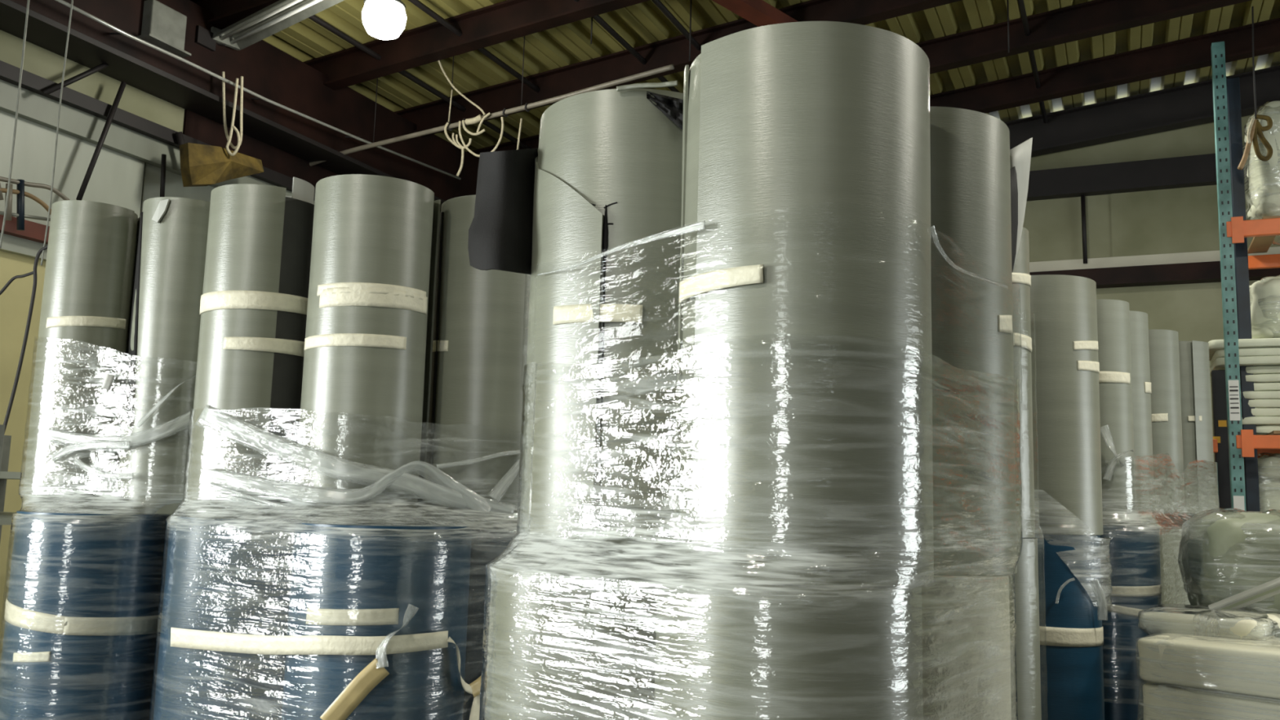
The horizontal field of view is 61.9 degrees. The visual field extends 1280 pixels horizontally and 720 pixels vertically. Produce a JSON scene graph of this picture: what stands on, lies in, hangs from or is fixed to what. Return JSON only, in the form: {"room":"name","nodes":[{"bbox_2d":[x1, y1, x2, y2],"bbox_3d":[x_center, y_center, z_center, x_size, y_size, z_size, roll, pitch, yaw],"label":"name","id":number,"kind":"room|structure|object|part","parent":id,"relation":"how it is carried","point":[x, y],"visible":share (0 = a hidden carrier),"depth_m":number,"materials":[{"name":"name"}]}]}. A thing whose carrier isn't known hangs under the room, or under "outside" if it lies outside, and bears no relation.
{"room":"warehouse","nodes":[
{"label":"warehouse","id":0,"kind":"room"},
{"bbox_2d":[0,0,479,652],"bbox_3d":[-4.861,-0.656,3.502,0.640,4.945,20.150,-2,-8,24],"label":"wall","id":1,"kind":"structure","parent":0,"point":[139,122],"depth_m":7.06,"materials":[{"name":"beige paint"}]},
{"bbox_2d":[0,0,29,248],"bbox_3d":[-2.977,-1.150,5.083,0.021,1.262,0.010,2,-8,0],"label":"hanging wire","id":2,"kind":"object","parent":1,"relation":"hanging from","point":[28,1],"visible":1,"depth_m":5.08,"materials":[{"name":"metal"}]},
{"bbox_3d":[-2.623,-0.332,8.864,0.050,0.093,8.550,-2,-8,24],"label":"white rail","id":3,"kind":"part","parent":1,"relation":"part of","materials":[{"name":"white paint"}]},
{"bbox_2d":[0,176,69,230],"bbox_3d":[-3.516,-0.912,6.139,0.038,0.356,0.492,-2,-8,23],"label":"pipe manifold","id":4,"kind":"object","parent":1,"relation":"attached to","point":[20,193],"visible":0.89,"depth_m":6.08,"materials":[{"name":"metal"}]},
{"bbox_2d":[40,0,73,265],"bbox_3d":[-2.773,-1.109,5.078,0.027,1.346,0.008,2,-8,0],"label":"hanging wire","id":5,"kind":"object","parent":1,"relation":"hanging from","point":[72,2],"visible":1,"depth_m":5.07,"materials":[{"name":"metal"}]},
{"bbox_2d":[0,244,47,434],"bbox_3d":[-2.906,-0.044,4.937,0.264,1.017,0.016,2,-8,0],"label":"cable","id":6,"kind":"object","parent":5,"relation":"hanging from","point":[39,252],"visible":0.91,"depth_m":4.95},
{"bbox_3d":[-3.461,-1.797,6.685,0.030,0.491,0.568,-2,-8,24],"label":"brace rod","id":7,"kind":"part","parent":1,"relation":"part of","materials":[{"name":"metal"}]},
{"bbox_3d":[-3.560,-1.773,6.888,0.050,0.247,1.488,-2,-8,24],"label":"pale panel","id":8,"kind":"part","parent":1,"relation":"part of","materials":[{"name":"white paint"}]},
{"bbox_3d":[-3.412,-1.396,6.764,0.032,0.858,0.269,-2,-8,24],"label":"brace rod","id":9,"kind":"part","parent":1,"relation":"part of","materials":[{"name":"metal"}]},
{"bbox_3d":[-3.215,-1.227,7.189,0.032,0.321,0.047,-2,-8,24],"label":"brace rod","id":10,"kind":"part","parent":1,"relation":"part of","materials":[{"name":"metal"}]},
{"bbox_3d":[-3.140,-1.394,7.367,0.047,0.344,0.191,-2,-8,24],"label":"brace rod","id":11,"kind":"part","parent":1,"relation":"part of","materials":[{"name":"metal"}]},
{"bbox_2d":[137,0,225,57],"bbox_3d":[-3.187,-2.276,7.292,0.400,0.482,0.704,-2,-8,24],"label":"junction box","id":12,"kind":"object","parent":1,"relation":"attached to","point":[163,27],"visible":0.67,"depth_m":7.04,"materials":[{"name":"metal"}]},
{"bbox_3d":[-3.268,-2.067,7.098,0.400,0.014,0.340,-2,-8,24],"label":"plate","id":13,"kind":"part","parent":12,"relation":"part of","materials":[{"name":"metal"}]},
{"bbox_3d":[-3.235,0.981,7.623,0.120,2.867,10.950,-2,-8,24],"label":"panel","id":14,"kind":"part","parent":1,"relation":"part of","materials":[{"name":"grey paint"}]},
{"bbox_2d":[54,0,461,179],"bbox_3d":[-2.754,-1.898,8.148,0.433,0.174,4.272,-2,-8,24],"label":"conduit pipe","id":15,"kind":"object","parent":1,"relation":"attached to","point":[62,2],"visible":0.75,"depth_m":7.41,"materials":[{"name":"metal"}]},
{"bbox_2d":[222,71,243,155],"bbox_3d":[-2.823,-1.698,7.354,0.184,0.615,0.060,2,-8,0],"label":"rope loop","id":16,"kind":"object","parent":15,"relation":"hanging from","point":[233,127],"visible":1,"depth_m":7.35,"materials":[{"name":"white fabric"}]},
{"bbox_2d":[190,0,1279,158],"bbox_3d":[1.931,-3.888,1.012,15.391,2.027,20.400,-2,-8,24],"label":"ceiling","id":17,"kind":"structure","parent":0,"point":[1064,75],"depth_m":8.88,"materials":[{"name":"red paint"}]},
{"bbox_2d":[210,0,344,50],"bbox_3d":[-2.437,-2.531,7.199,1.282,0.540,0.230,-4,-10,38],"label":"strip light","id":18,"kind":"object","parent":17,"relation":"attached to","point":[281,15],"visible":1,"depth_m":7.26,"materials":[{"name":"metal"}]},
{"bbox_3d":[-2.934,-2.276,7.554,0.033,0.091,0.220,-4,-10,38],"label":"plate","id":19,"kind":"part","parent":18,"relation":"part of","materials":[{"name":"metal"}]},
{"bbox_2d":[361,0,406,39],"bbox_3d":[-1.602,-2.420,6.745,0.276,0.799,0.276,2,-8,0],"label":"lamp","id":20,"kind":"object","parent":17,"relation":"hanging from","point":[383,20],"visible":1,"depth_m":6.62,"materials":[{"name":"glass"}]},
{"bbox_3d":[-2.027,-2.370,8.443,0.042,0.043,8.950,-2,-8,24],"label":"sag rod","id":21,"kind":"part","parent":17,"relation":"part of","materials":[{"name":"metal"}]},
{"bbox_3d":[-1.341,-2.466,8.145,0.042,0.043,8.950,-2,-8,24],"label":"sag rod","id":22,"kind":"part","parent":17,"relation":"part of","materials":[{"name":"metal"}]},
{"bbox_2d":[309,35,674,166],"bbox_3d":[-1.256,-2.107,8.137,3.280,0.995,0.068,-2,-8,24],"label":"pipe","id":23,"kind":"object","parent":17,"relation":"hanging from","point":[527,106],"visible":0.89,"depth_m":7.96,"materials":[{"name":"metal"}]},
{"bbox_2d":[448,89,453,122],"bbox_3d":[-1.453,-1.946,8.170,0.026,0.254,0.011,-2,-8,24],"label":"string","id":24,"kind":"object","parent":23,"relation":"hanging from","point":[451,90],"visible":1,"depth_m":8.17,"materials":[{"name":"fabric"}]},
{"bbox_2d":[437,60,503,176],"bbox_3d":[-1.302,-1.882,8.076,0.646,1.004,0.048,-2,-8,24],"label":"rope coil","id":25,"kind":"object","parent":23,"relation":"hanging from","point":[479,117],"visible":0.99,"depth_m":8.04,"materials":[{"name":"beige fabric"}]},
{"bbox_3d":[-1.372,-2.104,8.139,0.480,0.552,0.015,-2,-8,24],"label":"cord","id":26,"kind":"part","parent":25,"relation":"part of","materials":[{"name":"fabric"}]},
{"bbox_2d":[516,118,522,149],"bbox_3d":[-0.891,-1.663,7.874,0.037,0.244,0.015,-2,-8,24],"label":"string","id":27,"kind":"object","parent":23,"relation":"hanging from","point":[521,119],"visible":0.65,"depth_m":7.87,"materials":[{"name":"fabric"}]},
{"bbox_3d":[-0.222,-2.529,8.198,0.042,0.043,7.950,-2,-8,24],"label":"sag rod","id":28,"kind":"part","parent":17,"relation":"part of","materials":[{"name":"metal"}]},
{"bbox_3d":[0.422,-2.525,8.458,0.042,0.043,6.950,-2,-8,24],"label":"sag rod","id":29,"kind":"part","parent":17,"relation":"part of","materials":[{"name":"metal"}]},
{"bbox_3d":[0.910,-2.594,7.999,1.455,0.168,0.160,9,-10,-43],"label":"brace plate","id":30,"kind":"part","parent":17,"relation":"part of","materials":[{"name":"red metal"}]},
{"bbox_3d":[2.616,-2.832,7.502,0.042,0.043,6.950,-2,-8,24],"label":"sag rod","id":31,"kind":"part","parent":17,"relation":"part of","materials":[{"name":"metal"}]},
{"bbox_2d":[1237,6,1272,169],"bbox_3d":[4.142,-1.845,7.211,0.248,1.156,0.047,2,-8,0],"label":"strap","id":32,"kind":"object","parent":17,"relation":"hanging from","point":[1255,128],"visible":1,"depth_m":7.16,"materials":[{"name":"fabric"}]},
{"bbox_2d":[1022,115,1279,462],"bbox_3d":[5.964,-0.295,9.650,15.050,6.435,0.300,-2,-8,24],"label":"wall","id":33,"kind":"structure","parent":0,"point":[1137,218],"depth_m":10.28,"materials":[{"name":"beige paint"}]},
{"bbox_3d":[4.090,-1.421,10.744,1.200,0.904,0.120,-2,-8,24],"label":"insulation panel","id":34,"kind":"part","parent":33,"relation":"part of","materials":[{"name":"beige paint"}]},
{"bbox_3d":[5.963,1.078,9.552,15.050,3.686,0.120,-2,-8,24],"label":"wall panel","id":35,"kind":"part","parent":33,"relation":"part of","materials":[{"name":"beige paint"}]},
{"bbox_3d":[5.179,-1.456,10.242,1.200,0.904,0.120,-2,-8,24],"label":"insulation panel","id":36,"kind":"part","parent":33,"relation":"part of","materials":[{"name":"beige paint"}]},
{"bbox_3d":[1.743,1.644,0.160,22.051,0.120,24.577,2,-7,0],"label":"floor","id":37,"kind":"structure","parent":0,"visible":0},
{"bbox_2d":[0,424,24,668],"bbox_3d":[-3.118,1.208,5.042,1.000,1.750,0.770,-2,-8,24],"label":"steel shelf","id":38,"kind":"object","parent":37,"relation":"on","point":[6,517],"visible":0.25,"depth_m":5.59,"materials":[{"name":"metal"}]},
{"bbox_3d":[-2.822,1.149,4.534,0.040,1.750,0.040,-2,-8,24],"label":"post","id":39,"kind":"part","parent":38,"relation":"part of","materials":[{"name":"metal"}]},
{"bbox_3d":[-3.405,1.269,5.569,0.040,1.750,0.040,-2,-8,24],"label":"post","id":40,"kind":"part","parent":38,"relation":"part of","materials":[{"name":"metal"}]},
{"bbox_2d":[0,511,168,719],"bbox_3d":[-2.034,1.263,3.893,0.545,1.401,0.552,2,-8,0],"label":"roll","id":41,"kind":"object","parent":37,"relation":"on","point":[80,632],"visible":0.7,"depth_m":3.71,"materials":[{"name":"plastic"}]},
{"bbox_2d":[21,200,140,511],"bbox_3d":[-2.172,-0.007,4.164,0.323,1.181,0.321,2,-8,0],"label":"roll","id":42,"kind":"object","parent":41,"relation":"on","point":[87,300],"visible":0.89,"depth_m":4.05,"materials":[{"name":"plastic"}]},
{"bbox_2d":[116,196,210,515],"bbox_3d":[-1.776,-0.007,4.082,0.331,1.181,0.345,2,-8,0],"label":"roll","id":43,"kind":"object","parent":41,"relation":"on","point":[165,329],"visible":0.74,"depth_m":3.94,"materials":[{"name":"plastic"}]},
{"bbox_2d":[153,515,294,719],"bbox_3d":[-1.406,1.263,3.763,0.571,1.401,0.573,2,-8,0],"label":"roll","id":44,"kind":"object","parent":37,"relation":"on","point":[234,580],"visible":0.52,"depth_m":3.56,"materials":[{"name":"plastic"}]},
{"bbox_2d":[184,177,314,518],"bbox_3d":[-1.407,-0.047,3.927,0.410,1.240,0.413,2,-8,0],"label":"roll","id":45,"kind":"object","parent":44,"relation":"on","point":[254,300],"visible":0.84,"depth_m":3.76,"materials":[{"name":"plastic"}]},
{"bbox_2d":[148,407,519,719],"bbox_3d":[-0.966,0.852,3.725,1.453,1.331,1.111,2,-8,0],"label":"film","id":46,"kind":"object","parent":44,"relation":"attached to","point":[375,672],"visible":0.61,"depth_m":3.44,"materials":[{"name":"clear plastic"}]},
{"bbox_2d":[281,522,471,719],"bbox_3d":[-0.865,1.236,3.444,0.572,1.401,0.577,2,-8,0],"label":"roll","id":47,"kind":"object","parent":37,"relation":"on","point":[364,584],"visible":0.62,"depth_m":3.26,"materials":[{"name":"plastic"}]},
{"bbox_2d":[293,173,440,523],"bbox_3d":[-0.967,-0.024,3.781,0.430,1.181,0.427,2,-8,0],"label":"roll","id":48,"kind":"object","parent":47,"relation":"on","point":[365,402],"visible":0.93,"depth_m":3.62,"materials":[{"name":"plastic"}]},
{"bbox_2d":[462,526,519,719],"bbox_3d":[-0.537,1.311,3.945,0.541,1.401,0.549,2,-8,0],"label":"roll","id":49,"kind":"object","parent":37,"relation":"on","point":[483,549],"visible":0.06,"depth_m":3.73,"materials":[{"name":"plastic"}]},
{"bbox_2d":[424,195,530,524],"bbox_3d":[-0.555,0.015,3.990,0.437,1.181,0.439,2,-8,0],"label":"roll","id":50,"kind":"object","parent":49,"relation":"on","point":[478,362],"visible":0.52,"depth_m":3.79,"materials":[{"name":"plastic"}]},
{"bbox_2d":[484,556,657,719],"bbox_3d":[-0.129,1.209,2.811,0.578,1.331,0.570,2,-8,0],"label":"roll","id":51,"kind":"object","parent":37,"relation":"on","point":[551,656],"visible":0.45,"depth_m":2.61,"materials":[{"name":"plastic"}]},
{"bbox_2d":[467,80,683,568],"bbox_3d":[-0.062,-0.064,3.041,0.687,1.257,0.624,-2,-8,26],"label":"roll","id":52,"kind":"object","parent":51,"relation":"on","point":[605,171],"visible":0.77,"depth_m":2.78,"materials":[{"name":"plastic"}]},
{"bbox_2d":[479,220,1022,719],"bbox_3d":[0.324,0.528,2.744,1.479,1.588,1.127,2,-8,0],"label":"film","id":53,"kind":"object","parent":52,"relation":"attached to","point":[535,548],"visible":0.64,"depth_m":2.55,"materials":[{"name":"clear plastic"}]},
{"bbox_2d":[521,276,1022,369],"bbox_3d":[0.378,-0.097,2.845,1.417,0.356,1.100,2,-8,0],"label":"film","id":54,"kind":"object","parent":52,"relation":"attached to","point":[525,277],"visible":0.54,"depth_m":2.98,"materials":[{"name":"clear plastic"}]},
{"bbox_2d":[653,573,923,719],"bbox_3d":[0.327,1.169,2.415,0.612,1.331,0.611,2,-8,0],"label":"roll","id":55,"kind":"object","parent":37,"relation":"on","point":[812,653],"visible":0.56,"depth_m":2.22,"materials":[{"name":"plastic"}]},
{"bbox_2d":[672,21,933,587],"bbox_3d":[0.398,-0.103,2.620,0.614,1.251,0.612,2,-8,0],"label":"roll","id":56,"kind":"object","parent":55,"relation":"on","point":[804,411],"visible":0.96,"depth_m":2.36,"materials":[{"name":"plastic"}]},
{"bbox_2d":[921,575,1011,719],"bbox_3d":[0.741,1.238,2.850,0.486,1.331,0.486,2,-8,0],"label":"roll","id":57,"kind":"object","parent":37,"relation":"on","point":[933,599],"visible":0.3,"depth_m":2.69,"materials":[{"name":"plastic"}]},
{"bbox_2d":[929,106,1032,576],"bbox_3d":[0.862,-0.076,3.093,0.723,1.346,0.565,2,-8,0],"label":"roll","id":58,"kind":"object","parent":57,"relation":"on","point":[980,184],"visible":0.44,"depth_m":2.85,"materials":[{"name":"plastic"}]},
{"bbox_2d":[1008,537,1041,719],"bbox_3d":[1.292,1.367,3.981,0.391,1.401,0.381,2,-8,0],"label":"roll","id":59,"kind":"object","parent":37,"relation":"on","point":[1026,578],"visible":0.23,"depth_m":3.87,"materials":[{"name":"plastic"}]},
{"bbox_2d":[1012,226,1035,538],"bbox_3d":[1.328,0.089,4.150,0.373,1.181,0.363,2,-8,0],"label":"roll","id":60,"kind":"object","parent":59,"relation":"on","point":[1021,278],"visible":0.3,"depth_m":4.01,"materials":[{"name":"plastic"}]},
{"bbox_2d":[1031,533,1104,719],"bbox_3d":[1.859,1.498,4.857,0.465,1.401,0.481,2,-8,0],"label":"roll","id":61,"kind":"object","parent":37,"relation":"on","point":[1072,677],"visible":0.47,"depth_m":4.68,"materials":[{"name":"plastic"}]},
{"bbox_2d":[1030,274,1103,535],"bbox_3d":[1.903,0.228,5.085,0.525,1.181,0.538,2,-8,0],"label":"roll","id":62,"kind":"object","parent":61,"relation":"on","point":[1066,418],"visible":0.66,"depth_m":4.84,"materials":[{"name":"plastic"}]},
{"bbox_2d":[1034,489,1112,611],"bbox_3d":[1.885,0.894,4.975,0.594,0.562,0.622,2,-8,0],"label":"film","id":63,"kind":"object","parent":61,"relation":"attached to","point":[1105,589],"visible":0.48,"depth_m":4.75,"materials":[{"name":"clear plastic"}]},
{"bbox_2d":[1099,525,1161,719],"bbox_3d":[2.384,1.556,5.340,0.432,1.441,0.428,2,-8,0],"label":"roll","id":64,"kind":"object","parent":37,"relation":"on","point":[1136,585],"visible":0.56,"depth_m":5.19,"materials":[{"name":"plastic"}]},
{"bbox_2d":[1096,299,1136,526],"bbox_3d":[2.357,0.278,5.518,0.353,1.141,0.345,2,-8,0],"label":"roll","id":65,"kind":"object","parent":64,"relation":"on","point":[1116,408],"visible":0.43,"depth_m":5.37,"materials":[{"name":"plastic"}]},
{"bbox_2d":[1102,425,1219,604],"bbox_3d":[2.885,1.112,6.055,0.565,1.336,2.129,-5,-10,40],"label":"film","id":66,"kind":"object","parent":65,"relation":"attached to","point":[1171,520],"visible":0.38,"depth_m":5.58,"materials":[{"name":"clear plastic"}]},
{"bbox_2d":[1142,525,1161,595],"bbox_3d":[2.616,1.621,5.778,0.412,1.441,0.412,2,-8,0],"label":"roll","id":67,"kind":"object","parent":37,"relation":"on","point":[1143,526],"visible":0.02,"depth_m":5.75,"materials":[{"name":"plastic"}]},
{"bbox_2d":[1129,311,1155,526],"bbox_3d":[2.597,0.322,5.802,0.341,1.141,0.351,2,-8,0],"label":"roll","id":68,"kind":"object","parent":67,"relation":"on","point":[1139,322],"visible":0.23,"depth_m":5.67,"materials":[{"name":"plastic"}]},
{"bbox_2d":[1159,527,1186,604],"bbox_3d":[2.984,1.677,6.124,0.461,1.441,0.461,1,-8,3],"label":"roll","id":69,"kind":"object","parent":37,"relation":"on","point":[1161,540],"visible":0.02,"depth_m":5.97,"materials":[{"name":"plastic"}]},
{"bbox_2d":[1148,328,1185,515],"bbox_3d":[3.040,0.407,6.356,0.340,1.141,0.345,2,-8,0],"label":"roll","id":70,"kind":"object","parent":69,"relation":"on","point":[1164,357],"visible":0.38,"depth_m":6.22,"materials":[{"name":"plastic"}]},
{"bbox_2d":[1210,369,1231,511],"bbox_3d":[4.004,1.316,7.255,0.175,2.507,0.180,-2,-8,24],"label":"steel post","id":71,"kind":"object","parent":37,"relation":"on","point":[1220,421],"visible":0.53,"depth_m":7.32,"materials":[{"name":"metal"}]},
{"bbox_2d":[1210,41,1279,511],"bbox_3d":[4.370,0.214,7.511,4.980,4.779,1.120,-2,-8,24],"label":"rack","id":72,"kind":"object","parent":37,"relation":"on","point":[1234,229],"visible":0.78,"depth_m":7.28,"materials":[{"name":"teal metal"}]},
{"bbox_3d":[3.977,0.156,7.155,0.080,4.779,0.080,-2,-8,24],"label":"upright post","id":73,"kind":"part","parent":72,"relation":"part of","materials":[{"name":"teal metal"}]},
{"bbox_3d":[4.182,0.273,7.342,0.080,4.607,0.080,-2,-8,24],"label":"post","id":74,"kind":"part","parent":72,"relation":"part of","materials":[{"name":"metal"}]},
{"bbox_2d":[1242,100,1279,245],"bbox_3d":[4.845,-1.361,7.712,0.869,1.037,0.827,-2,-8,25],"label":"wrapped bundle","id":75,"kind":"object","parent":72,"relation":"on","point":[1261,178],"visible":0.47,"depth_m":7.56,"materials":[{"name":"plastic"}]},
{"bbox_2d":[1256,425,1279,435],"bbox_3d":[4.683,0.511,7.466,0.866,0.068,0.755,-2,-8,24],"label":"sheet","id":76,"kind":"object","parent":72,"relation":"on","point":[1261,429],"visible":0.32,"depth_m":7.25,"materials":[{"name":"white fabric"}]},
{"bbox_2d":[1241,416,1279,426],"bbox_3d":[4.621,0.451,7.472,0.854,0.066,0.753,-2,-8,24],"label":"sheet","id":77,"kind":"object","parent":76,"relation":"on","point":[1258,420],"visible":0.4,"depth_m":7.25,"materials":[{"name":"white fabric"}]},
{"bbox_2d":[1251,408,1279,416],"bbox_3d":[4.646,0.393,7.480,0.843,0.067,0.752,-2,-8,24],"label":"sheet","id":78,"kind":"object","parent":77,"relation":"on","point":[1255,411],"visible":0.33,"depth_m":7.25,"materials":[{"name":"white fabric"}]},
{"bbox_2d":[1240,399,1279,408],"bbox_3d":[4.639,0.335,7.488,0.839,0.070,0.754,-2,-8,24],"label":"sheet","id":79,"kind":"object","parent":78,"relation":"on","point":[1257,403],"visible":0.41,"depth_m":7.26,"materials":[{"name":"white fabric"}]},
{"bbox_2d":[1240,391,1279,399],"bbox_3d":[4.622,0.278,7.497,0.823,0.070,0.757,-2,-8,25],"label":"sheet","id":80,"kind":"object","parent":79,"relation":"on","point":[1247,394],"visible":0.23,"depth_m":7.26,"materials":[{"name":"white fabric"}]},
{"bbox_2d":[1253,382,1279,391],"bbox_3d":[4.653,0.222,7.502,0.811,0.069,0.754,-2,-8,24],"label":"sheet","id":81,"kind":"object","parent":80,"relation":"on","point":[1257,386],"visible":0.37,"depth_m":7.27,"materials":[{"name":"white fabric"}]},
{"bbox_2d":[1245,373,1279,382],"bbox_3d":[4.628,0.163,7.509,0.808,0.071,0.750,-2,-8,24],"label":"sheet","id":82,"kind":"object","parent":81,"relation":"on","point":[1261,378],"visible":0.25,"depth_m":7.27,"materials":[{"name":"white fabric"}]},
{"bbox_2d":[1245,365,1279,374],"bbox_3d":[4.630,0.105,7.519,0.791,0.070,0.752,-2,-8,24],"label":"sheet","id":83,"kind":"object","parent":82,"relation":"on","point":[1258,370],"visible":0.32,"depth_m":7.28,"materials":[{"name":"white fabric"}]},
{"bbox_2d":[1209,355,1279,376],"bbox_3d":[4.475,0.044,7.526,0.786,0.070,0.754,-2,-8,24],"label":"sheet","id":84,"kind":"object","parent":83,"relation":"on","point":[1255,361],"visible":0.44,"depth_m":7.26,"materials":[{"name":"white fabric"}]},
{"bbox_2d":[1210,346,1279,365],"bbox_3d":[4.481,-0.013,7.533,0.773,0.071,0.756,-2,-8,24],"label":"sheet","id":85,"kind":"object","parent":84,"relation":"on","point":[1243,352],"visible":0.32,"depth_m":7.26,"materials":[{"name":"white fabric"}]},
{"bbox_2d":[1208,337,1279,360],"bbox_3d":[4.423,-0.074,7.540,0.767,0.069,0.754,-2,-8,24],"label":"sheet","id":86,"kind":"object","parent":85,"relation":"on","point":[1216,344],"visible":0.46,"depth_m":7.26,"materials":[{"name":"white fabric"}]},
{"bbox_2d":[1248,275,1279,338],"bbox_3d":[4.700,-0.331,7.586,0.813,0.522,0.789,-1,-8,22],"label":"wrapped bundle","id":87,"kind":"object","parent":86,"relation":"on","point":[1264,295],"visible":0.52,"depth_m":7.40,"materials":[{"name":"white plastic"}]},
{"bbox_3d":[3.006,1.737,4.963,0.684,1.068,0.560,2,-7,0],"label":"bale","id":88,"kind":"object","parent":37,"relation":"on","visible":0},
{"bbox_2d":[1177,507,1279,612],"bbox_3d":[3.003,0.972,5.043,0.786,0.530,0.579,1,-8,8],"label":"wrapped bundle","id":89,"kind":"object","parent":88,"relation":"on","point":[1225,554],"visible":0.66,"depth_m":4.87,"materials":[{"name":"white plastic"}]},
{"bbox_3d":[2.572,1.810,4.150,1.130,0.685,1.106,2,-7,0],"label":"bundle","id":90,"kind":"object","parent":37,"relation":"on","visible":0},
{"bbox_2d":[1137,680,1279,719],"bbox_3d":[2.588,1.400,4.202,1.034,0.221,0.635,-6,-10,44],"label":"bundle","id":91,"kind":"object","parent":90,"relation":"on","point":[1161,702],"visible":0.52,"depth_m":4.18,"materials":[{"name":"white plastic"}]},
{"bbox_2d":[1135,630,1279,705],"bbox_3d":[2.583,1.220,4.223,1.036,0.218,0.645,-6,-10,43],"label":"bundle","id":92,"kind":"object","parent":91,"relation":"on","point":[1240,665],"visible":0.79,"depth_m":4.19,"materials":[{"name":"white plastic"}]},
{"bbox_2d":[1137,603,1279,640],"bbox_3d":[2.551,1.164,4.736,0.537,0.144,0.608,-5,-10,40],"label":"sheet","id":93,"kind":"object","parent":92,"relation":"on","point":[1248,622],"visible":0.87,"depth_m":4.57,"materials":[{"name":"beige plastic"}]},
{"bbox_2d":[1204,577,1279,611],"bbox_3d":[2.679,1.052,4.713,0.135,0.254,0.429,8,-10,-42],"label":"plank","id":94,"kind":"object","parent":93,"relation":"on","point":[1268,589],"visible":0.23,"depth_m":4.66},
{"bbox_3d":[3.413,1.748,6.575,0.461,1.441,0.472,2,-7,0],"label":"roll","id":95,"kind":"object","parent":37,"relation":"on","visible":0},
{"bbox_2d":[1178,340,1214,513],"bbox_3d":[3.421,0.467,6.729,0.341,1.141,0.350,2,-8,0],"label":"roll","id":96,"kind":"object","parent":95,"relation":"on","point":[1194,363],"visible":0.39,"depth_m":6.60,"materials":[{"name":"plastic"}]},
{"bbox_3d":[4.613,2.187,7.236,0.963,0.810,0.926,2,-7,0],"label":"wrapped bundle","id":97,"kind":"object","parent":37,"relation":"on","visible":0},
{"bbox_2d":[1257,452,1279,511],"bbox_3d":[4.641,1.239,7.363,0.842,1.217,0.766,-2,-8,24],"label":"wrapped bundle","id":98,"kind":"object","parent":97,"relation":"on","point":[1268,464],"visible":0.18,"depth_m":7.23,"materials":[{"name":"white plastic"}]},
{"bbox_3d":[-1.758,1.339,4.416,0.521,1.401,0.521,2,-7,0],"label":"roll","id":99,"kind":"object","parent":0,"visible":0},
{"bbox_2d":[0,336,195,666],"bbox_3d":[-1.849,0.747,4.196,0.738,1.613,1.150,-4,-9,37],"label":"film","id":100,"kind":"object","parent":99,"relation":"attached to","point":[108,500],"visible":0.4,"depth_m":3.87,"materials":[{"name":"clear plastic"}]}
]}

